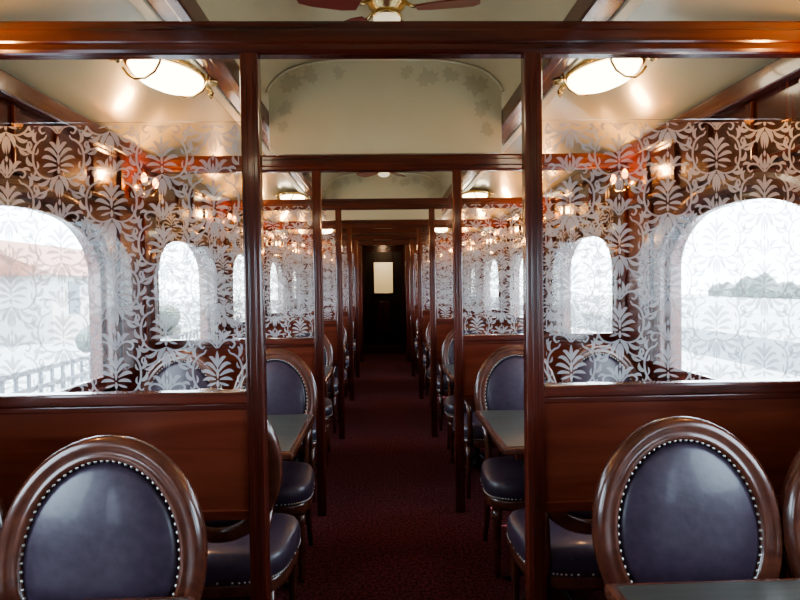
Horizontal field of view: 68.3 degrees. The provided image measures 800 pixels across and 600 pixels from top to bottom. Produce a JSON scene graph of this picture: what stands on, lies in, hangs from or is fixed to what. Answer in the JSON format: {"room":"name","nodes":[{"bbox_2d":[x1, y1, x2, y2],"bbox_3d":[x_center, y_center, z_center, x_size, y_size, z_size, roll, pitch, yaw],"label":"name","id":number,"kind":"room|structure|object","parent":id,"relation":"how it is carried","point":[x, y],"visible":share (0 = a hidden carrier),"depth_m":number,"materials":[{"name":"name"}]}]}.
{"room":"train carriage","nodes":[
{"label":"train carriage","id":0,"kind":"room"},
{"bbox_2d":[0,97,304,391],"bbox_3d":[-1.639,0.242,4.384,0.100,2.300,14.050,-1,1,-2],"label":"wall","id":1,"kind":"structure","parent":0,"point":[27,118],"depth_m":3.25,"materials":[{"name":"brown wood"}]},
{"bbox_2d":[0,173,246,414],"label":"window","id":2,"kind":"structure","parent":1,"relation":"in","point":[67,198],"depth_m":1.87,"materials":[{"name":"brown wood"}]},
{"bbox_3d":[-0.992,-0.130,1.868,0.990,0.857,0.008,-1,1,-2],"label":"glass pane","id":3,"kind":"object","parent":2,"relation":"on","visible":0},
{"bbox_2d":[0,125,243,392],"bbox_3d":[-0.994,-0.128,1.862,0.977,0.837,0.002,-1,1,-2],"label":"etched pattern","id":4,"kind":"object","parent":3,"relation":"attached to","point":[164,273],"visible":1,"depth_m":1.86,"materials":[{"name":"white glass"}]},
{"bbox_2d":[131,173,157,196],"bbox_3d":[-1.498,-0.667,3.465,0.120,0.129,0.230,-1,1,-2],"label":"wall sconce","id":5,"kind":"object","parent":1,"relation":"attached to","point":[145,178],"visible":0.45,"depth_m":3.44,"materials":[{"name":"gold metal"}]},
{"bbox_2d":[0,161,295,258],"bbox_3d":[-1.587,-0.566,4.340,0.025,0.025,14.000,-1,1,-2],"label":"trim","id":6,"kind":"structure","parent":1,"relation":"attached to","point":[28,173],"depth_m":2.97,"materials":[{"name":"brown wood"}]},
{"bbox_2d":[0,69,307,247],"bbox_3d":[-1.579,-0.873,4.333,0.050,0.090,14.000,-1,1,-2],"label":"trim","id":7,"kind":"structure","parent":1,"relation":"attached to","point":[13,90],"depth_m":2.64,"materials":[{"name":"brown wood"}]},
{"bbox_2d":[11,105,305,371],"bbox_3d":[-1.589,0.178,4.589,0.015,2.015,13.390,-1,1,-2],"label":"trim","id":8,"kind":"structure","parent":1,"relation":"attached to","point":[15,111],"depth_m":3.32,"materials":[{"name":"brown wood"}]},
{"bbox_2d":[151,224,314,361],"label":"window","id":9,"kind":"structure","parent":1,"relation":"in","point":[154,284],"depth_m":3.76,"materials":[{"name":"brown wood"}]},
{"bbox_3d":[-1.051,-0.178,3.766,0.990,0.857,0.008,-1,1,-2],"label":"glass pane","id":10,"kind":"object","parent":9,"relation":"on","visible":0},
{"bbox_2d":[156,206,312,338],"bbox_3d":[-1.052,-0.175,3.760,0.977,0.837,0.002,-1,1,-2],"label":"etched pattern","id":11,"kind":"object","parent":10,"relation":"attached to","point":[222,237],"visible":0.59,"depth_m":3.76,"materials":[{"name":"white glass"}]},
{"bbox_2d":[229,244,336,337],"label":"window","id":12,"kind":"structure","parent":1,"relation":"in","point":[231,265],"depth_m":5.66,"materials":[{"name":"brown wood"}]},
{"bbox_3d":[-1.110,-0.225,5.665,0.990,0.857,0.008,-1,1,-2],"label":"glass pane","id":13,"kind":"object","parent":12,"relation":"on","visible":0},
{"bbox_2d":[232,232,335,320],"bbox_3d":[-1.111,-0.223,5.659,0.977,0.837,0.002,-1,1,-2],"label":"etched pattern","id":14,"kind":"object","parent":13,"relation":"attached to","point":[326,266],"visible":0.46,"depth_m":5.66,"materials":[{"name":"white glass"}]},
{"bbox_2d":[268,253,347,318],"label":"window","id":15,"kind":"structure","parent":1,"relation":"in","point":[274,253],"depth_m":7.56,"materials":[{"name":"brown wood"}]},
{"bbox_3d":[-1.168,-0.272,7.563,0.990,0.857,0.008,-1,1,-2],"label":"glass pane","id":16,"kind":"object","parent":15,"relation":"on","visible":0},
{"bbox_2d":[270,246,346,311],"bbox_3d":[-1.170,-0.270,7.558,0.977,0.837,0.002,-1,1,-2],"label":"etched pattern","id":17,"kind":"object","parent":16,"relation":"attached to","point":[290,249],"visible":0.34,"depth_m":7.56,"materials":[{"name":"white glass"}]},
{"bbox_2d":[291,261,354,310],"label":"window","id":18,"kind":"structure","parent":1,"relation":"in","point":[299,261],"depth_m":9.46,"materials":[{"name":"brown wood"}]},
{"bbox_3d":[-1.227,-0.320,9.462,0.990,0.857,0.008,-1,1,-2],"label":"glass pane","id":19,"kind":"object","parent":18,"relation":"on","visible":0},
{"bbox_2d":[292,254,353,306],"bbox_3d":[-1.228,-0.318,9.456,0.977,0.837,0.002,-1,1,-2],"label":"etched pattern","id":20,"kind":"object","parent":19,"relation":"attached to","point":[329,290],"visible":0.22,"depth_m":9.46,"materials":[{"name":"white glass"}]},
{"bbox_2d":[305,219,452,361],"bbox_3d":[-0.309,-0.267,11.388,3.000,2.923,0.110,-1,1,-2],"label":"wall","id":21,"kind":"structure","parent":0,"point":[425,242],"depth_m":11.34,"materials":[{"name":"brown wood"}]},
{"bbox_2d":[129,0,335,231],"bbox_3d":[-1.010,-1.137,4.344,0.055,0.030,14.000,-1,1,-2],"label":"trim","id":22,"kind":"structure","parent":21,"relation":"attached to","point":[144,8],"depth_m":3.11,"materials":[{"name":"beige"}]},
{"bbox_2d":[147,0,343,232],"bbox_3d":[-0.881,-1.169,4.347,0.055,0.100,14.000,-1,1,-2],"label":"trim","id":23,"kind":"structure","parent":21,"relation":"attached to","point":[185,10],"depth_m":2.77,"materials":[{"name":"brown wood"}]},
{"bbox_2d":[422,0,625,231],"bbox_3d":[0.663,-1.192,4.394,0.055,0.100,14.000,-1,1,-2],"label":"trim","id":24,"kind":"structure","parent":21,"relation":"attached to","point":[582,10],"depth_m":2.82,"materials":[{"name":"brown wood"}]},
{"bbox_2d":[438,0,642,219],"bbox_3d":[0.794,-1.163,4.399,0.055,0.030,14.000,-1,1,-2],"label":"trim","id":25,"kind":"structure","parent":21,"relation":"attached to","point":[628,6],"depth_m":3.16,"materials":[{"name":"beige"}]},
{"bbox_2d":[374,262,392,292],"bbox_3d":[-0.426,-0.128,15.296,1.320,2.450,2.200,-1,1,-2],"label":"wall","id":26,"kind":"structure","parent":0,"point":[383,271],"depth_m":16.29,"materials":[{"name":"beige paint"}]},
{"bbox_2d":[362,247,404,346],"bbox_3d":[-0.392,-0.075,14.197,1.200,2.400,0.120,-1,1,-2],"label":"door","id":27,"kind":"structure","parent":26,"relation":"in","point":[383,312],"depth_m":14.21,"materials":[{"name":"brown wood"}]},
{"bbox_2d":[362,245,405,347],"bbox_3d":[-0.349,-0.041,12.813,1.120,2.400,2.770,-1,1,-2],"label":"wall","id":28,"kind":"structure","parent":0,"point":[404,245],"depth_m":13.70,"materials":[{"name":"brown wood"}]},
{"bbox_2d":[0,0,799,241],"bbox_3d":[-0.110,-1.243,4.394,3.200,0.625,14.050,-1,1,-2],"label":"ceiling","id":29,"kind":"structure","parent":0,"point":[100,91],"depth_m":2.98,"materials":[{"name":"beige paint"}]},
{"bbox_2d":[112,59,218,98],"bbox_3d":[-1.062,-1.021,2.714,0.226,0.113,0.673,-10,2,19],"label":"ceiling light","id":30,"kind":"object","parent":29,"relation":"attached to","point":[180,77],"depth_m":2.64,"materials":[{"name":"white glass"}]},
{"bbox_2d":[273,191,309,198],"bbox_3d":[-1.180,-1.116,6.511,0.226,0.113,0.673,-10,2,19],"label":"ceiling light","id":31,"kind":"object","parent":29,"relation":"attached to","point":[287,194],"depth_m":6.33,"materials":[{"name":"white glass"}]},
{"bbox_2d":[229,197,521,210],"bbox_3d":[-0.145,-0.923,5.677,2.970,0.104,0.072,-1,1,-2],"label":"beam","id":32,"kind":"structure","parent":29,"relation":"attached to","point":[377,203],"depth_m":5.65,"materials":[{"name":"brown wood"}]},
{"bbox_2d":[356,154,405,176],"bbox_3d":[-0.168,-1.484,6.511,0.832,0.245,0.818,-1,1,-2],"label":"ceiling fan","id":33,"kind":"object","parent":29,"relation":"hanging from","point":[362,174],"depth_m":6.69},
{"bbox_2d":[324,173,442,219],"bbox_3d":[-0.208,-1.330,7.562,1.517,0.601,0.032,-1,1,-2],"label":"header panel","id":34,"kind":"object","parent":29,"relation":"attached to","point":[350,186],"depth_m":7.55,"materials":[{"name":"beige paint"}]},
{"bbox_2d":[268,219,498,229],"bbox_3d":[-0.203,-0.970,7.575,2.970,0.104,0.072,-1,1,-2],"label":"beam","id":35,"kind":"structure","parent":29,"relation":"attached to","point":[361,224],"depth_m":7.55,"materials":[{"name":"brown wood"}]},
{"bbox_2d":[292,232,475,240],"bbox_3d":[-0.262,-1.018,9.474,2.970,0.104,0.072,-1,1,-2],"label":"beam","id":36,"kind":"structure","parent":29,"relation":"attached to","point":[367,236],"depth_m":9.44,"materials":[{"name":"brown wood"}]},
{"bbox_2d":[265,59,503,154],"bbox_3d":[-0.091,-1.235,3.765,1.517,0.601,0.032,-1,1,-2],"label":"header panel","id":37,"kind":"object","parent":29,"relation":"attached to","point":[337,106],"depth_m":3.76,"materials":[{"name":"beige paint"}]},
{"bbox_2d":[152,153,616,173],"bbox_3d":[-0.086,-0.875,3.779,2.970,0.104,0.072,-1,1,-2],"label":"beam","id":38,"kind":"structure","parent":29,"relation":"attached to","point":[396,162],"depth_m":3.75,"materials":[{"name":"brown wood"}]},
{"bbox_2d":[297,0,480,20],"bbox_3d":[-0.051,-1.389,2.714,0.832,0.245,0.818,-1,1,-2],"label":"ceiling fan","id":39,"kind":"object","parent":29,"relation":"hanging from","point":[381,10],"depth_m":2.68,"materials":[{"name":"brown wood"}]},
{"bbox_2d":[0,21,799,59],"bbox_3d":[-0.028,-0.828,1.880,2.970,0.104,0.072,-1,1,-2],"label":"beam","id":40,"kind":"structure","parent":29,"relation":"attached to","point":[19,40],"depth_m":1.85,"materials":[{"name":"brown wood"}]},
{"bbox_2d":[462,190,493,197],"bbox_3d":[0.831,-1.145,6.572,0.226,0.113,0.673,9,1,-22],"label":"ceiling light","id":41,"kind":"object","parent":29,"relation":"attached to","point":[471,193],"depth_m":6.39,"materials":[{"name":"white glass"}]},
{"bbox_2d":[552,58,659,97],"bbox_3d":[0.948,-1.050,2.775,0.226,0.113,0.673,9,1,-22],"label":"ceiling light","id":42,"kind":"object","parent":29,"relation":"attached to","point":[592,75],"depth_m":2.70,"materials":[{"name":"white glass"}]},
{"bbox_2d":[223,346,602,599],"bbox_3d":[-0.150,1.346,6.934,3.200,0.080,19.000,-1,1,-2],"label":"floor","id":43,"kind":"structure","parent":0,"point":[392,528],"depth_m":3.81,"materials":[{"name":"red carpet"}]},
{"bbox_2d":[0,495,5,532],"bbox_3d":[-1.202,0.905,1.242,0.505,1.127,0.537,-1,1,-2],"label":"dining chair","id":44,"kind":"object","parent":43,"relation":"on","point":[2,508],"visible":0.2,"depth_m":1.46,"materials":[{"name":"brown wood"}]},
{"bbox_2d":[0,435,207,599],"bbox_3d":[-0.699,0.898,1.212,0.505,1.127,0.537,-1,1,-2],"label":"dining chair","id":45,"kind":"object","parent":43,"relation":"on","point":[102,516],"visible":1,"depth_m":1.39,"materials":[{"name":"blue leather"}]},
{"bbox_2d":[76,596,199,599],"bbox_3d":[-0.937,1.078,0.964,1.000,0.778,0.770,-1,1,-2],"label":"dining table","id":46,"kind":"object","parent":43,"relation":"on","point":[176,597],"visible":1,"depth_m":1.34,"materials":[{"name":"brown wood"}]},
{"bbox_2d":[138,350,223,390],"bbox_3d":[-1.232,0.857,3.142,0.505,1.127,0.537,-1,1,-1],"label":"dining chair","id":47,"kind":"object","parent":43,"relation":"on","point":[174,369],"visible":0.09,"depth_m":3.33,"materials":[{"name":"leather"}]},
{"bbox_2d":[198,388,300,599],"bbox_3d":[-0.667,0.870,2.336,0.505,1.127,0.537,-1,1,-1],"label":"dining chair","id":48,"kind":"object","parent":43,"relation":"on","point":[228,567],"visible":0.23,"depth_m":2.15,"materials":[{"name":"leather"}]},
{"bbox_2d":[239,53,270,599],"bbox_3d":[-0.460,0.328,1.895,0.057,2.220,0.057,-1,1,-2],"label":"post","id":49,"kind":"object","parent":43,"relation":"on","point":[250,72],"visible":0.96,"depth_m":1.86,"materials":[{"name":"brown wood"}]},
{"bbox_2d":[0,410,248,520],"bbox_3d":[-0.987,0.523,1.884,1.012,0.377,0.036,-1,1,-2],"label":"panel","id":50,"kind":"object","parent":49,"relation":"attached to","point":[209,446],"visible":0.38,"depth_m":1.88,"materials":[{"name":"brown wood"}]},
{"bbox_2d":[229,414,313,599],"bbox_3d":[-0.956,1.030,2.864,1.000,0.778,0.770,-1,1,-2],"label":"dining table","id":51,"kind":"object","parent":43,"relation":"on","point":[290,430],"visible":0.09,"depth_m":2.88,"materials":[{"name":"brown wood"}]},
{"bbox_2d":[233,349,317,582],"bbox_3d":[-0.704,0.849,3.153,0.505,1.127,0.537,-1,1,-1],"label":"dining chair","id":52,"kind":"object","parent":43,"relation":"on","point":[291,385],"visible":0.43,"depth_m":3.32,"materials":[{"name":"leather"}]},
{"bbox_2d":[297,417,315,501],"bbox_3d":[-0.797,0.823,4.231,0.505,1.127,0.537,-1,1,-2],"label":"dining chair","id":53,"kind":"object","parent":43,"relation":"on","point":[312,442],"visible":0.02,"depth_m":4.06,"materials":[{"name":"brown wood"}]},
{"bbox_2d":[285,326,333,465],"bbox_3d":[-0.824,0.802,5.057,0.505,1.127,0.537,-1,1,-3],"label":"dining chair","id":54,"kind":"object","parent":43,"relation":"on","point":[328,351],"visible":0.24,"depth_m":5.24,"materials":[{"name":"brown wood"}]},
{"bbox_2d":[292,366,333,477],"bbox_3d":[-1.054,0.983,4.761,1.000,0.778,0.770,-1,1,-2],"label":"dining table","id":55,"kind":"object","parent":43,"relation":"on","point":[328,370],"visible":0.06,"depth_m":4.66,"materials":[{"name":"brown wood"}]},
{"bbox_2d":[312,171,326,515],"bbox_3d":[-0.518,0.281,3.794,0.057,2.220,0.057,-1,1,-2],"label":"post","id":56,"kind":"object","parent":43,"relation":"on","point":[316,175],"visible":1,"depth_m":3.77,"materials":[{"name":"brown wood"}]},
{"bbox_2d":[156,347,314,388],"bbox_3d":[-1.046,0.475,3.783,1.012,0.377,0.036,-1,1,-2],"label":"panel","id":57,"kind":"object","parent":56,"relation":"attached to","point":[307,354],"visible":0.22,"depth_m":3.77,"materials":[{"name":"brown wood"}]},
{"bbox_2d":[328,363,338,432],"bbox_3d":[-0.855,0.776,6.117,0.505,1.127,0.537,-1,1,-1],"label":"dining chair","id":58,"kind":"object","parent":43,"relation":"on","point":[333,381],"visible":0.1,"depth_m":5.94,"materials":[{"name":"brown wood"}]},
{"bbox_2d":[324,315,346,383],"bbox_3d":[-0.881,0.755,6.954,0.505,1.127,0.537,-1,1,-1],"label":"dining chair","id":59,"kind":"object","parent":43,"relation":"on","point":[332,317],"visible":0.09,"depth_m":7.13,"materials":[{"name":"brown wood"}]},
{"bbox_2d":[335,209,344,438],"bbox_3d":[-0.577,0.234,5.692,0.057,2.220,0.057,-1,1,-2],"label":"post","id":60,"kind":"object","parent":43,"relation":"on","point":[338,217],"visible":1,"depth_m":5.67,"materials":[{"name":"brown wood"}]},
{"bbox_2d":[232,326,337,362],"bbox_3d":[-1.105,0.428,5.681,1.012,0.377,0.036,-1,1,-2],"label":"panel","id":61,"kind":"object","parent":60,"relation":"attached to","point":[330,332],"visible":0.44,"depth_m":5.68,"materials":[{"name":"brown wood"}]},
{"bbox_2d":[335,350,349,396],"bbox_3d":[-0.915,0.728,8.037,0.505,1.127,0.537,-1,1,-1],"label":"dining chair","id":62,"kind":"object","parent":43,"relation":"on","point":[346,358],"visible":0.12,"depth_m":7.87,"materials":[{"name":"brown wood"}]},
{"bbox_2d":[347,228,353,400],"bbox_3d":[-0.635,0.186,7.591,0.057,2.220,0.057,-1,1,-2],"label":"post","id":63,"kind":"object","parent":43,"relation":"on","point":[349,230],"visible":1,"depth_m":7.57,"materials":[{"name":"brown wood"}]},
{"bbox_2d":[272,316,348,343],"bbox_3d":[-1.163,0.380,7.580,1.012,0.377,0.036,-1,1,-2],"label":"panel","id":64,"kind":"object","parent":63,"relation":"attached to","point":[345,318],"visible":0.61,"depth_m":7.58,"materials":[{"name":"brown wood"}]},
{"bbox_2d":[354,240,359,377],"bbox_3d":[-0.694,0.139,9.489,0.057,2.220,0.057,-1,1,-2],"label":"post","id":65,"kind":"object","parent":43,"relation":"on","point":[355,241],"visible":1,"depth_m":9.46,"materials":[{"name":"brown wood"}]},
{"bbox_2d":[410,239,414,376],"bbox_3d":[0.202,0.125,9.517,0.057,2.220,0.057,-1,1,-2],"label":"post","id":66,"kind":"object","parent":43,"relation":"on","point":[411,240],"visible":1,"depth_m":9.49,"materials":[{"name":"brown wood"}]},
{"bbox_2d":[417,228,423,398],"bbox_3d":[0.261,0.173,7.618,0.057,2.220,0.057,-1,1,-2],"label":"post","id":67,"kind":"object","parent":43,"relation":"on","point":[419,236],"visible":1,"depth_m":7.59,"materials":[{"name":"brown wood"}]},
{"bbox_2d":[423,314,496,341],"bbox_3d":[0.794,0.351,7.639,1.012,0.377,0.036,-1,1,-2],"label":"panel","id":68,"kind":"object","parent":67,"relation":"attached to","point":[426,318],"visible":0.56,"depth_m":7.61,"materials":[{"name":"brown wood"}]},
{"bbox_2d":[423,342,437,394],"bbox_3d":[0.529,0.707,8.076,0.505,1.127,0.538,-1,1,-2],"label":"dining chair","id":69,"kind":"object","parent":43,"relation":"on","point":[426,358],"visible":0.11,"depth_m":7.89,"materials":[{"name":"brown wood"}]},
{"bbox_2d":[428,208,436,436],"bbox_3d":[0.320,0.220,5.720,0.057,2.220,0.057,-1,1,-2],"label":"post","id":70,"kind":"object","parent":43,"relation":"on","point":[431,211],"visible":1,"depth_m":5.69,"materials":[{"name":"brown wood"}]},
{"bbox_2d":[436,324,512,360],"bbox_3d":[0.852,0.399,5.741,1.012,0.377,0.036,-1,1,-2],"label":"panel","id":71,"kind":"object","parent":70,"relation":"attached to","point":[442,331],"visible":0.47,"depth_m":5.71,"materials":[{"name":"brown wood"}]},
{"bbox_2d":[425,314,452,405],"bbox_3d":[0.561,0.734,6.996,0.505,1.127,0.537,-1,1,-1],"label":"dining chair","id":72,"kind":"object","parent":43,"relation":"on","point":[427,335],"visible":0.14,"depth_m":7.16,"materials":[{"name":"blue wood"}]},
{"bbox_2d":[437,361,453,430],"bbox_3d":[0.588,0.754,6.178,0.505,1.127,0.537,-1,1,-2],"label":"dining chair","id":73,"kind":"object","parent":43,"relation":"on","point":[442,385],"visible":0.12,"depth_m":5.99,"materials":[{"name":"brown wood"}]},
{"bbox_2d":[452,170,464,511],"bbox_3d":[0.378,0.268,3.821,0.057,2.220,0.057,-1,1,-2],"label":"post","id":74,"kind":"object","parent":43,"relation":"on","point":[456,174],"visible":0.98,"depth_m":3.80,"materials":[{"name":"brown wood"}]},
{"bbox_2d":[463,342,616,398],"bbox_3d":[0.911,0.446,3.842,1.012,0.377,0.036,-1,1,-2],"label":"panel","id":75,"kind":"object","parent":74,"relation":"attached to","point":[474,355],"visible":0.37,"depth_m":3.82,"materials":[{"name":"brown wood"}]},
{"bbox_2d":[441,364,484,472],"bbox_3d":[0.875,0.954,4.820,1.000,0.778,0.770,-1,1,-2],"label":"dining table","id":76,"kind":"object","parent":43,"relation":"on","point":[448,369],"visible":0.17,"depth_m":4.68,"materials":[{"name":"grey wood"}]},
{"bbox_2d":[441,324,501,463],"bbox_3d":[0.621,0.781,5.090,0.505,1.127,0.537,-1,1,-1],"label":"dining chair","id":77,"kind":"object","parent":43,"relation":"on","point":[447,353],"visible":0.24,"depth_m":5.26,"materials":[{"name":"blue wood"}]},
{"bbox_2d":[453,399,512,498],"bbox_3d":[0.647,0.802,4.268,0.505,1.127,0.537,-1,1,-2],"label":"dining chair","id":78,"kind":"object","parent":43,"relation":"on","point":[473,430],"visible":0.14,"depth_m":4.08,"materials":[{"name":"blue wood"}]},
{"bbox_2d":[474,345,557,577],"bbox_3d":[0.679,0.829,3.189,0.505,1.127,0.537,-1,1,-2],"label":"dining chair","id":79,"kind":"object","parent":43,"relation":"on","point":[499,384],"visible":0.44,"depth_m":3.35,"materials":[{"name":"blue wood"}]},
{"bbox_2d":[475,410,574,599],"bbox_3d":[0.933,1.002,2.921,1.000,0.778,0.770,-1,1,-2],"label":"dining table","id":80,"kind":"object","parent":43,"relation":"on","point":[505,427],"visible":0.1,"depth_m":2.84,"materials":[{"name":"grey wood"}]},
{"bbox_2d":[521,52,545,599],"bbox_3d":[0.437,0.315,1.923,0.057,2.220,0.057,-1,1,-2],"label":"post","id":81,"kind":"object","parent":43,"relation":"on","point":[531,62],"visible":0.96,"depth_m":1.89,"materials":[{"name":"brown wood"}]},
{"bbox_2d":[544,398,799,511],"bbox_3d":[0.970,0.494,1.944,1.012,0.377,0.036,-1,1,-2],"label":"panel","id":82,"kind":"object","parent":81,"relation":"attached to","point":[580,438],"visible":0.38,"depth_m":1.92,"materials":[{"name":"brown wood"}]},
{"bbox_2d":[507,381,607,599],"bbox_3d":[0.705,0.850,2.364,0.505,1.127,0.537,-1,1,-1],"label":"dining chair","id":83,"kind":"object","parent":43,"relation":"on","point":[571,564],"visible":0.27,"depth_m":2.17,"materials":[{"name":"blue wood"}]},
{"bbox_2d":[559,343,640,382],"bbox_3d":[1.174,0.821,3.213,0.505,1.127,0.537,-1,1,-2],"label":"dining chair","id":84,"kind":"object","parent":43,"relation":"on","point":[612,361],"visible":0.09,"depth_m":3.41,"materials":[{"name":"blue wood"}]},
{"bbox_2d":[591,416,783,583],"bbox_3d":[0.750,0.875,1.327,0.505,1.127,0.537,-1,1,-2],"label":"dining chair","id":85,"kind":"object","parent":43,"relation":"on","point":[679,498],"visible":0.94,"depth_m":1.50,"materials":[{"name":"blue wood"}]},
{"bbox_2d":[604,578,799,599],"bbox_3d":[0.992,1.049,1.023,1.000,0.778,0.770,-1,1,-2],"label":"dining table","id":86,"kind":"object","parent":43,"relation":"on","point":[783,588],"visible":1,"depth_m":1.33,"materials":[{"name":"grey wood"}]},
{"bbox_2d":[780,449,799,577],"bbox_3d":[1.233,0.869,1.316,0.505,1.127,0.537,-1,1,-2],"label":"dining chair","id":87,"kind":"object","parent":43,"relation":"on","point":[790,495],"visible":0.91,"depth_m":1.50,"materials":[{"name":"brown wood"}]},
{"bbox_2d":[462,76,799,578],"bbox_3d":[1.459,0.196,4.478,0.100,2.300,14.050,-1,1,-2],"label":"wall","id":88,"kind":"structure","parent":0,"point":[778,106],"depth_m":3.24,"materials":[{"name":"brown wood"}]},
{"bbox_2d":[414,257,476,308],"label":"window","id":89,"kind":"structure","parent":88,"relation":"in","point":[471,257],"depth_m":9.51,"materials":[{"name":"brown wood"}]},
{"bbox_3d":[0.722,-0.349,9.521,0.990,0.857,0.008,-1,1,-2],"label":"glass","id":90,"kind":"object","parent":89,"relation":"on","visible":0},
{"bbox_2d":[414,252,474,304],"bbox_3d":[0.724,-0.347,9.516,0.977,0.837,0.002,-1,1,-2],"label":"etched pattern","id":91,"kind":"object","parent":90,"relation":"attached to","point":[446,252],"visible":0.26,"depth_m":9.51,"materials":[{"name":"white glass"}]},
{"bbox_2d":[422,250,500,314],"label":"window","id":92,"kind":"structure","parent":88,"relation":"in","point":[499,269],"depth_m":7.62,"materials":[{"name":"brown wood"}]},
{"bbox_3d":[0.781,-0.301,7.623,0.990,0.857,0.008,-1,1,-2],"label":"glass","id":93,"kind":"object","parent":92,"relation":"on","visible":0},
{"bbox_2d":[422,244,498,309],"bbox_3d":[0.782,-0.299,7.617,0.977,0.837,0.002,-1,1,-2],"label":"etched pattern","id":94,"kind":"object","parent":93,"relation":"attached to","point":[423,250],"visible":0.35,"depth_m":7.61,"materials":[{"name":"white glass"}]},
{"bbox_2d":[436,241,522,324],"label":"window","id":95,"kind":"structure","parent":88,"relation":"in","point":[515,252],"depth_m":5.72,"materials":[{"name":"brown wood"}]},
{"bbox_3d":[0.839,-0.254,5.724,0.990,0.857,0.008,-1,1,-2],"label":"glass","id":96,"kind":"object","parent":95,"relation":"on","visible":0},
{"bbox_2d":[436,230,522,317],"bbox_3d":[0.841,-0.252,5.719,0.977,0.837,0.002,-1,1,-2],"label":"etched pattern","id":97,"kind":"object","parent":96,"relation":"attached to","point":[437,233],"visible":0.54,"depth_m":5.71,"materials":[{"name":"white glass"}]},
{"bbox_2d":[463,219,619,344],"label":"window","id":98,"kind":"structure","parent":88,"relation":"in","point":[616,301],"depth_m":3.83,"materials":[{"name":"brown wood"}]},
{"bbox_3d":[0.898,-0.206,3.826,0.990,0.857,0.008,-1,1,-2],"label":"glass","id":99,"kind":"object","parent":98,"relation":"on","visible":0},
{"bbox_2d":[463,203,613,333],"bbox_3d":[0.899,-0.204,3.820,0.977,0.837,0.002,-1,1,-2],"label":"etched pattern","id":100,"kind":"object","parent":99,"relation":"attached to","point":[502,316],"visible":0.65,"depth_m":3.82,"materials":[{"name":"white glass"}]},
{"bbox_2d":[609,169,636,192],"bbox_3d":[1.348,-0.709,3.552,0.120,0.129,0.230,-1,1,-2],"label":"wall sconce","id":101,"kind":"object","parent":88,"relation":"attached to","point":[631,182],"visible":0.5,"depth_m":3.53,"materials":[{"name":"gold metal"}]},
{"bbox_2d":[462,58,799,244],"bbox_3d":[1.369,-0.917,4.423,0.050,0.090,14.000,-1,1,-2],"label":"trim","id":102,"kind":"structure","parent":88,"relation":"attached to","point":[780,71],"depth_m":2.61,"materials":[{"name":"brown wood"}]},
{"bbox_2d":[463,77,799,577],"bbox_3d":[1.395,0.134,4.680,0.015,2.015,13.390,-1,1,-2],"label":"trim","id":103,"kind":"structure","parent":88,"relation":"attached to","point":[749,107],"depth_m":3.38,"materials":[{"name":"brown wood"}]},
{"bbox_2d":[481,144,799,253],"bbox_3d":[1.386,-0.610,4.431,0.025,0.025,14.000,-1,1,-2],"label":"trim","id":104,"kind":"structure","parent":88,"relation":"attached to","point":[796,149],"depth_m":2.77,"materials":[{"name":"brown wood"}]},
{"bbox_2d":[544,167,799,403],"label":"window","id":105,"kind":"structure","parent":88,"relation":"in","point":[708,192],"depth_m":1.93,"materials":[{"name":"brown wood"}]},
{"bbox_3d":[0.956,-0.159,1.927,0.990,0.857,0.008,-1,1,-2],"label":"glass","id":106,"kind":"object","parent":105,"relation":"on","visible":0},
{"bbox_2d":[544,122,799,382],"bbox_3d":[0.958,-0.157,1.922,0.977,0.837,0.002,-1,1,-2],"label":"etched pattern","id":107,"kind":"object","parent":106,"relation":"attached to","point":[716,181],"visible":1,"depth_m":1.92,"materials":[{"name":"white glass"}]},
{"label":"outside","id":108,"kind":"structure","parent":0,"visible":0},
{"bbox_2d":[0,294,799,393],"bbox_3d":[-0.845,1.979,30.047,180.000,0.100,180.000,-1,1,-2],"label":"ground","id":109,"kind":"structure","parent":108,"point":[757,317],"depth_m":29.93,"materials":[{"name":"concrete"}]},
{"bbox_2d":[0,240,88,343],"bbox_3d":[-22.057,-0.649,35.331,10.000,5.480,13.000,-1,1,-2],"label":"station building","id":110,"kind":"structure","parent":109,"relation":"on","point":[53,285],"depth_m":29.52,"materials":[{"name":"grey paint"}]},
{"bbox_2d":[0,319,240,393],"bbox_3d":[-6.420,1.693,15.857,0.060,1.350,28.000,-1,1,-2],"label":"fence","id":111,"kind":"object","parent":109,"relation":"on","point":[29,389],"visible":0.02,"depth_m":10.60,"materials":[{"name":"grey metal"}]},
{"bbox_2d":[74,305,180,349],"bbox_3d":[-8.462,1.188,18.778,2.465,1.985,3.250,-1,1,5],"label":"shrub","id":112,"kind":"object","parent":109,"relation":"on","point":[80,343],"visible":0.06,"depth_m":17.67,"materials":[{"name":"green plant"}]},
{"bbox_2d":[708,273,799,298],"bbox_3d":[56.732,-1.246,41.977,3.684,4.129,120.450,-1,1,-2],"label":"hedge","id":113,"kind":"object","parent":109,"relation":"on","point":[749,291],"visible":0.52,"depth_m":88.75,"materials":[{"name":"green plant"}]},
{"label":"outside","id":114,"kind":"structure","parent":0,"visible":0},
{"bbox_2d":[473,301,799,375],"bbox_3d":[13.337,1.460,40.480,6.000,0.010,100.000,-1,1,-2],"label":"road","id":115,"kind":"structure","parent":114,"point":[758,341],"depth_m":23.61,"materials":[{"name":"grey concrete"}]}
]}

